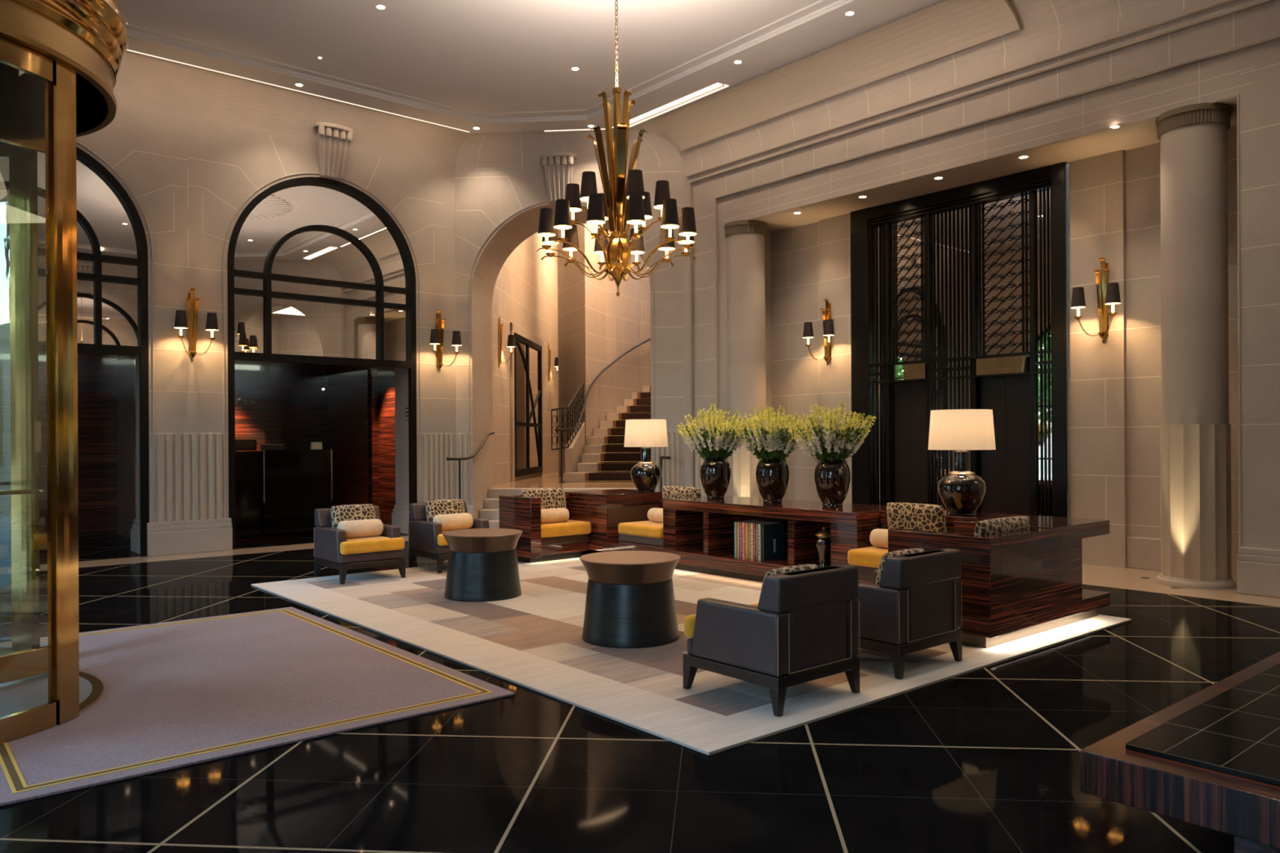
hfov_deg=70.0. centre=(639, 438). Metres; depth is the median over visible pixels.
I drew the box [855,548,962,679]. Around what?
leather armchair
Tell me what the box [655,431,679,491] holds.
wainscoting
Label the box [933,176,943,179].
recessed light
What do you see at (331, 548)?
leather armchair
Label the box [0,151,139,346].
window glass
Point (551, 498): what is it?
cushion
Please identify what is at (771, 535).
book
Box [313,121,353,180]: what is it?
keystone
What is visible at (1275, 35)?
trim
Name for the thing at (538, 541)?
armchair
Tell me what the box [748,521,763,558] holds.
book
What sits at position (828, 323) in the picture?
wall sconce
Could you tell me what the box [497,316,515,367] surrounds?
wall sconce
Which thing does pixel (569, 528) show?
seat cushion
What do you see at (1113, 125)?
recessed light
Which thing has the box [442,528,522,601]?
table
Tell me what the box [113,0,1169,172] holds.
cove
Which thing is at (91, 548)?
floor
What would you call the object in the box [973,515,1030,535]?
cushion
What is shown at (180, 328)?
candle
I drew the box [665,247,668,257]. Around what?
candle
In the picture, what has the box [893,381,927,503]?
door
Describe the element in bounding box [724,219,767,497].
stone column
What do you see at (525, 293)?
wall
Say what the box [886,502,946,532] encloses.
cushion
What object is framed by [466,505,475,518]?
baseboard
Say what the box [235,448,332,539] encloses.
reception desk
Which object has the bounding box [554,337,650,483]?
handrail
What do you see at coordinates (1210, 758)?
table
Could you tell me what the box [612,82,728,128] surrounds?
ceiling light slot
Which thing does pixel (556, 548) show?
chair base
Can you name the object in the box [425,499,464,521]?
cushion
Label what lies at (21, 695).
floor mat
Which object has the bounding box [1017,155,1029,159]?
recessed light
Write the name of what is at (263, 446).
monitor
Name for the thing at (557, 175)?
keystone
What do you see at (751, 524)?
book
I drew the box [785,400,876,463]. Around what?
flower bouquet
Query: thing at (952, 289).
screen
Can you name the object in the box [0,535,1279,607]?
floor
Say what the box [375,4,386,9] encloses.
recessed light
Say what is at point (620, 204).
chandelier
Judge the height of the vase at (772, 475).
0.462 m
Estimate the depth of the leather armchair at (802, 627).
4.91 m
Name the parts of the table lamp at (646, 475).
lamp shade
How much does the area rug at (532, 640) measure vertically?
0.014 m
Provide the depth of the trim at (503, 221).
14.31 m
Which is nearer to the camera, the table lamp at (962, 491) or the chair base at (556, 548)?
the table lamp at (962, 491)
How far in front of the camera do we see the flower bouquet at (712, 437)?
9.92 m
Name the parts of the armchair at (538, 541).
panel, panel, seat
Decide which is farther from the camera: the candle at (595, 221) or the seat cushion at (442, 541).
the seat cushion at (442, 541)
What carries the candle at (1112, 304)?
on the wall sconce at (1108, 293)
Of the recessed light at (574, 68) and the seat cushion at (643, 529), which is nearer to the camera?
the seat cushion at (643, 529)
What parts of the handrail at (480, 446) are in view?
post, rail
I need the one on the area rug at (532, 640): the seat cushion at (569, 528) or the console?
the console
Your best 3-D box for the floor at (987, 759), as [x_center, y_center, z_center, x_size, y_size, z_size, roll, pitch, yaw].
[-0.311,1.452,5.100,12.100,0.001,16.200,0,0,-40]
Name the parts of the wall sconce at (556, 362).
plate, brass blade, lamp shade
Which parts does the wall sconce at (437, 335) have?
lamp shade, plate, brass blade, brass blade, brass blade, lamp shade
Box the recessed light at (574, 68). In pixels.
[570,66,579,71]
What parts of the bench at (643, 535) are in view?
seat, panel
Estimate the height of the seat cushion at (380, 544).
0.128 m
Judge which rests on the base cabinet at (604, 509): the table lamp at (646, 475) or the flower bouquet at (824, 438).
the table lamp at (646, 475)
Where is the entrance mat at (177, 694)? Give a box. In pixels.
[0,606,515,806]
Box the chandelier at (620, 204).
[537,0,697,296]
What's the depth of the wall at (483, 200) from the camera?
14.35 m
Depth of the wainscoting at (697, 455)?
13.90 m
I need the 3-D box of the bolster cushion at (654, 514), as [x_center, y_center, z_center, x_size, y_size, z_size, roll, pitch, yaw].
[0.278,0.903,10.734,0.167,0.167,0.460,0,0,-40]
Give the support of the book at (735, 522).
on the console
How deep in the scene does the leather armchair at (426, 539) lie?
10.11 m
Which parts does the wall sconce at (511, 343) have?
plate, brass blade, lamp shade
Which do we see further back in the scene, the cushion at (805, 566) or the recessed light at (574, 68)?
the recessed light at (574, 68)
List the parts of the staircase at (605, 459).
stair rod, stair rod, stair rod, stair rod, stair rod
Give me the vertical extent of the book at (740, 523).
0.355 m
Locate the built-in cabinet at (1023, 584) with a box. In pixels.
[880,510,1110,648]
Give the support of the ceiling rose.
attached to the ceiling
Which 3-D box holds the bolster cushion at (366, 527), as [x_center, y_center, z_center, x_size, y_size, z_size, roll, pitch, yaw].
[-2.915,0.939,9.540,0.460,0.186,0.186,0,0,-38]
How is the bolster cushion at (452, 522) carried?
on the leather armchair at (426, 539)
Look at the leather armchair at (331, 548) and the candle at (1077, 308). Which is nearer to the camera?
the leather armchair at (331, 548)
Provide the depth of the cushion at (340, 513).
9.61 m
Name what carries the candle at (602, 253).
on the chandelier at (620, 204)
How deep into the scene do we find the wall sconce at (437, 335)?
14.11 m
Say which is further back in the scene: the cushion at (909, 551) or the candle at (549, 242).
the candle at (549, 242)
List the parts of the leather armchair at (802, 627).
seat, leg, arm, rail, leg, backrest, leg, arm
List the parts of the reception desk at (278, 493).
panel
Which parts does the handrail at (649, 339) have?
post, rail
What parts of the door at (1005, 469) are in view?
door, door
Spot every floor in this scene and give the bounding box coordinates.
[0,518,408,567]
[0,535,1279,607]
[0,541,1279,852]
[493,471,635,488]
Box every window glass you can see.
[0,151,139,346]
[234,184,408,360]
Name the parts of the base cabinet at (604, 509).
leather panel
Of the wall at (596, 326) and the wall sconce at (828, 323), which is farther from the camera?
the wall at (596, 326)
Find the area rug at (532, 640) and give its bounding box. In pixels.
[251,557,1131,755]
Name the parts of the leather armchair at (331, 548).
leg, arm, leg, backrest, rail, seat, arm, leg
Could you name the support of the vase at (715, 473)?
on the console
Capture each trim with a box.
[75,140,155,522]
[127,0,847,121]
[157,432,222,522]
[222,172,421,518]
[423,432,453,502]
[458,432,468,505]
[467,200,655,505]
[648,0,1021,150]
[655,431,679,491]
[685,0,1237,177]
[688,0,1271,487]
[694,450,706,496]
[714,32,1279,416]
[742,93,1242,554]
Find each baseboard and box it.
[130,519,140,554]
[146,518,232,556]
[391,505,408,533]
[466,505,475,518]
[1236,546,1279,598]
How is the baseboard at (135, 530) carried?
attached to the wall at (189, 178)
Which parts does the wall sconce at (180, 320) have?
lamp shade, arm, brass blade, plate, brass blade, brass blade, arm, lamp shade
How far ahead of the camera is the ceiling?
10.99 m
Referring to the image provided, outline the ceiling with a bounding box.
[115,0,941,133]
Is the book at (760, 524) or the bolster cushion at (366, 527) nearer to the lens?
the book at (760, 524)
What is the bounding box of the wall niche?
[770,124,1238,577]
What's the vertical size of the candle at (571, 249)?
0.120 m
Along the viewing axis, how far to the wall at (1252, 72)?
9.88 m
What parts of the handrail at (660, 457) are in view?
post, rail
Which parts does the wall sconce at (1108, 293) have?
lamp shade, arm, brass blade, brass blade, brass blade, plate, arm, lamp shade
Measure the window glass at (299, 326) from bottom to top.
2.575 m
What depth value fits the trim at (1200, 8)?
10.20 m
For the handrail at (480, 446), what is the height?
1.582 m
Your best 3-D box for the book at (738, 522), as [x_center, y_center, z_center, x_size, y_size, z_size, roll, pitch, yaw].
[1.104,1.021,9.347,0.291,0.355,0.034,0,0,-40]
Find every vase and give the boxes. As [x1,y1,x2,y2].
[699,456,731,498]
[755,457,789,502]
[813,458,850,506]
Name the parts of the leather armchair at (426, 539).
leg, arm, rail, backrest, leg, seat, arm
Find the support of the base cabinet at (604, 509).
on the area rug at (532, 640)
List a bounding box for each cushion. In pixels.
[330,503,375,528]
[337,519,383,538]
[339,535,404,555]
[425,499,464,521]
[432,512,473,530]
[437,528,462,546]
[520,488,566,509]
[541,507,568,523]
[541,520,591,537]
[617,520,662,538]
[647,507,662,522]
[662,485,702,498]
[684,603,758,637]
[759,564,818,598]
[847,546,888,568]
[869,528,888,548]
[875,548,924,585]
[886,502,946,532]
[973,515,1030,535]
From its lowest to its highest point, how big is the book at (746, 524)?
0.355 m
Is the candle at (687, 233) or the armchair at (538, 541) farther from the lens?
the armchair at (538, 541)
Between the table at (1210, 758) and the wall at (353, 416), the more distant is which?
the wall at (353, 416)
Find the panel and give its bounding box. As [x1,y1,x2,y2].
[1126,536,1160,570]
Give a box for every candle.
[179,327,182,335]
[545,232,548,244]
[548,240,551,253]
[561,225,564,237]
[569,247,572,258]
[571,208,574,219]
[594,220,597,232]
[600,251,603,262]
[634,220,637,232]
[635,250,637,262]
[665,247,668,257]
[668,224,671,236]
[686,231,688,244]
[1076,306,1079,315]
[1111,302,1114,312]
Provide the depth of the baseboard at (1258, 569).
8.27 m
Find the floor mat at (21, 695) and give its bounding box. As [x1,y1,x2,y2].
[0,671,103,717]
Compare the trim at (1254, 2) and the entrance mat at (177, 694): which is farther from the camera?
the trim at (1254, 2)
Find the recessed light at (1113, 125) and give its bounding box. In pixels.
[1108,124,1120,128]
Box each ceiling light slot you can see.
[126,49,469,132]
[544,128,604,131]
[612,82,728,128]
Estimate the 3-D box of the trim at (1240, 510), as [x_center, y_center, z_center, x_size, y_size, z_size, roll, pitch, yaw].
[3.440,-0.875,10.967,0.032,4.613,6.572,0,0,-40]
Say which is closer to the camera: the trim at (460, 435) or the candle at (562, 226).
the candle at (562, 226)
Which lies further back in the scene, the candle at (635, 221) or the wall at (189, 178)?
the wall at (189, 178)
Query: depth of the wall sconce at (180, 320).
11.83 m
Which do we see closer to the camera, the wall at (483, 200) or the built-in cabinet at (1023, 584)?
the built-in cabinet at (1023, 584)
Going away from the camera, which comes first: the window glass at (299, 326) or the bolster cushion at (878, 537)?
the bolster cushion at (878, 537)
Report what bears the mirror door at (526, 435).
in the wall at (525, 293)
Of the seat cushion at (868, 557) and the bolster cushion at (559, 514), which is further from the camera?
the bolster cushion at (559, 514)
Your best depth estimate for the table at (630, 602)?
6.33 m
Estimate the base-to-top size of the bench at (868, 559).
0.648 m
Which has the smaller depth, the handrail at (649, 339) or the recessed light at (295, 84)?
the recessed light at (295, 84)
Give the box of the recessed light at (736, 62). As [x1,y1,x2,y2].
[733,60,742,64]
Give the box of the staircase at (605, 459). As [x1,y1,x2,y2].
[563,386,651,482]
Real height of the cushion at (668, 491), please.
0.361 m
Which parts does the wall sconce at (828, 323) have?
lamp shade, arm, brass blade, brass blade, arm, brass blade, lamp shade, plate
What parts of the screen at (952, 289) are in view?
transom panel, frame, transom panel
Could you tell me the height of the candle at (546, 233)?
0.120 m
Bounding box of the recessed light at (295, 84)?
[294,83,303,86]
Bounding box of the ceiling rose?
[582,0,653,2]
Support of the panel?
attached to the wall niche
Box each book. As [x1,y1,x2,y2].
[733,520,754,556]
[737,520,756,557]
[739,520,755,557]
[742,520,760,558]
[744,520,764,558]
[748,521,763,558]
[750,521,768,559]
[753,521,773,559]
[755,521,775,559]
[757,522,779,559]
[760,522,783,560]
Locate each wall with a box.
[0,348,395,542]
[75,103,456,522]
[454,165,684,518]
[492,231,558,485]
[557,222,650,475]
[683,0,1279,549]
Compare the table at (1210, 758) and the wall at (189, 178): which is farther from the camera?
the wall at (189, 178)
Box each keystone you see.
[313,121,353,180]
[540,151,577,203]
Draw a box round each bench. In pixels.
[602,497,662,551]
[847,524,955,583]
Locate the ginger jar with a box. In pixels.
[814,527,831,567]
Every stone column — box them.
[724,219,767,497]
[1155,102,1236,589]
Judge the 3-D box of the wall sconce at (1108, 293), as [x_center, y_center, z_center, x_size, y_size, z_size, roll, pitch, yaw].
[5.069,-1.534,10.108,0.322,0.953,0.524,0,0,-40]
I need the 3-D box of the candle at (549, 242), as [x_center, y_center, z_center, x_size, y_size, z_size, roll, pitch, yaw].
[-0.849,-1.816,8.675,0.028,0.120,0.028,0,0,-40]
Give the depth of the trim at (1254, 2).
10.64 m
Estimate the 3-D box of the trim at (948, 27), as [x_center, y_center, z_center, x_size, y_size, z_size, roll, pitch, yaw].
[2.115,-4.551,11.671,0.710,0.310,5.340,0,0,-40]
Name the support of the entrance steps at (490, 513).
on the floor at (1126, 578)
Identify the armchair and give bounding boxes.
[313,505,405,584]
[408,501,488,573]
[498,493,591,563]
[683,564,860,716]
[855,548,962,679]
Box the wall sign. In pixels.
[235,399,255,404]
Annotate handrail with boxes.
[446,431,494,499]
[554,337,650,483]
[659,456,671,491]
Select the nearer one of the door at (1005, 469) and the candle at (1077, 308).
the candle at (1077, 308)
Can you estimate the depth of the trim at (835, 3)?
11.73 m
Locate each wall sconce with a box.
[173,288,218,361]
[429,310,462,371]
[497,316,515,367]
[547,343,558,380]
[802,298,834,365]
[1071,257,1120,343]
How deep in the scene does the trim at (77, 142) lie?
11.59 m
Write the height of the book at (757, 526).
0.355 m
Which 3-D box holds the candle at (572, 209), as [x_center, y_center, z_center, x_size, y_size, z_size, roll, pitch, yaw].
[-0.626,-2.098,8.547,0.028,0.120,0.028,0,0,-40]
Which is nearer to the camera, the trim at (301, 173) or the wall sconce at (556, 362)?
the trim at (301, 173)
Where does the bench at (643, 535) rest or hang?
on the area rug at (532, 640)
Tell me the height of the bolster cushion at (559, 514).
0.171 m
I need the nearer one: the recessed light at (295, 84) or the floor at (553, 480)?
the recessed light at (295, 84)
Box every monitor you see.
[235,440,257,450]
[260,444,284,450]
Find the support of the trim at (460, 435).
attached to the wall at (483, 200)
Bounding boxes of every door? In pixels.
[0,0,128,744]
[510,322,543,481]
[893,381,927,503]
[980,374,1030,515]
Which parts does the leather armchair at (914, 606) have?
arm, leg, rail, arm, backrest, leg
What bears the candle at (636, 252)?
on the chandelier at (620, 204)
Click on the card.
(314, 445)
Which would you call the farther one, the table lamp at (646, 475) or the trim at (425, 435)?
the trim at (425, 435)
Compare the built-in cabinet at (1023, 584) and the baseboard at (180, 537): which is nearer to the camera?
the built-in cabinet at (1023, 584)
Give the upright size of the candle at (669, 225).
0.120 m
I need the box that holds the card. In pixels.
[310,441,322,449]
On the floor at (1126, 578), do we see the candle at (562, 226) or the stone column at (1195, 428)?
the stone column at (1195, 428)
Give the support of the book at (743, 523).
on the console
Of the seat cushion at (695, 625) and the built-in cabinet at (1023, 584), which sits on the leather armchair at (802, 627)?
the seat cushion at (695, 625)
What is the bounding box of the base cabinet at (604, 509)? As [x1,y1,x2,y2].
[564,488,662,555]
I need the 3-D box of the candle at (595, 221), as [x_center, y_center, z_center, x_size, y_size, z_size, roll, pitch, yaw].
[-0.379,-1.819,7.861,0.028,0.120,0.028,0,0,-40]
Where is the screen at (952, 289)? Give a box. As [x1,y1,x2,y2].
[850,161,1071,517]
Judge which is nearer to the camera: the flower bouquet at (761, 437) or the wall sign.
the flower bouquet at (761, 437)
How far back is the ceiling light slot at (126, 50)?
12.20 m
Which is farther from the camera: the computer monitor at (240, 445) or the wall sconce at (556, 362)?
the wall sconce at (556, 362)
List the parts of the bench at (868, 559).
seat, panel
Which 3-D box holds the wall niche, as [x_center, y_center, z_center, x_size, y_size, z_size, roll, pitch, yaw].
[3.835,-0.921,11.302,1.040,4.700,7.300,0,0,-40]
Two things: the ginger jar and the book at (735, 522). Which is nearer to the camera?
the ginger jar
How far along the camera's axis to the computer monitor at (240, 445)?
13.48 m
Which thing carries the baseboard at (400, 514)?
attached to the wall at (189, 178)
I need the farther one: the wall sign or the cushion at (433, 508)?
the wall sign
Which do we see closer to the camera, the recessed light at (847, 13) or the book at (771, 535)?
the book at (771, 535)
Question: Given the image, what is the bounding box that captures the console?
[657,495,886,582]
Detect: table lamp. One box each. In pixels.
[623,419,667,492]
[928,408,995,515]
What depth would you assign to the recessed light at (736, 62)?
11.44 m
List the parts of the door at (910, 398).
door, door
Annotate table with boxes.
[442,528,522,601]
[579,551,680,648]
[1080,651,1279,852]
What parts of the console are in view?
shelf, panel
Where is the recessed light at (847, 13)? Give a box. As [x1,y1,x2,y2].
[844,10,855,16]
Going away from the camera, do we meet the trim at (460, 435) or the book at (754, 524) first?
the book at (754, 524)
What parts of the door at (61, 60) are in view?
rail, rail, wing frame, post, rail, rail, post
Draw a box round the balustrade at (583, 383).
[551,382,584,450]
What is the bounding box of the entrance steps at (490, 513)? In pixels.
[479,488,637,528]
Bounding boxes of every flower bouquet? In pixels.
[676,403,751,460]
[733,405,811,461]
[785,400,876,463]
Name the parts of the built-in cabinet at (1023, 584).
panel, panel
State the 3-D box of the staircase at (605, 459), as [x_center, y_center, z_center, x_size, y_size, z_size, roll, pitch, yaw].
[0.362,-0.224,20.325,2.211,2.104,6.630,0,0,23]
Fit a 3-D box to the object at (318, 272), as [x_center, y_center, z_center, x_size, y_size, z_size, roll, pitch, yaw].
[-4.484,-1.122,13.108,2.725,5.192,0.100,0,0,-40]
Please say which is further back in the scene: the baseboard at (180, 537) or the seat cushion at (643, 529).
the baseboard at (180, 537)
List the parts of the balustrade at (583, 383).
rail, rail, rail, rail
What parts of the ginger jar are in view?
lid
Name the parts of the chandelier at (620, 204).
lamp shade, lamp shade, lamp shade, lamp shade, arm, arm, lamp shade, arm, arm, lamp shade, arm, lamp shade, brass blade, lamp shade, brass blade, lamp shade, arm, arm, brass blade, arm, brass blade, brass blade, brass blade, chain, central stem, brass blade, brass blade, brass blade, arm, brass blade, brass blade, brass blade, arm, arm, brass blade, brass blade, lamp shade, lamp shade, lamp shade, arm, lamp shade, arm, arm, lamp shade, arm, arm, lamp shade, lamp shade, lamp shade, lamp shade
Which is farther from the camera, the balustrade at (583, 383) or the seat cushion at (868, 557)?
the balustrade at (583, 383)
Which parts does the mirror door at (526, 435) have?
glass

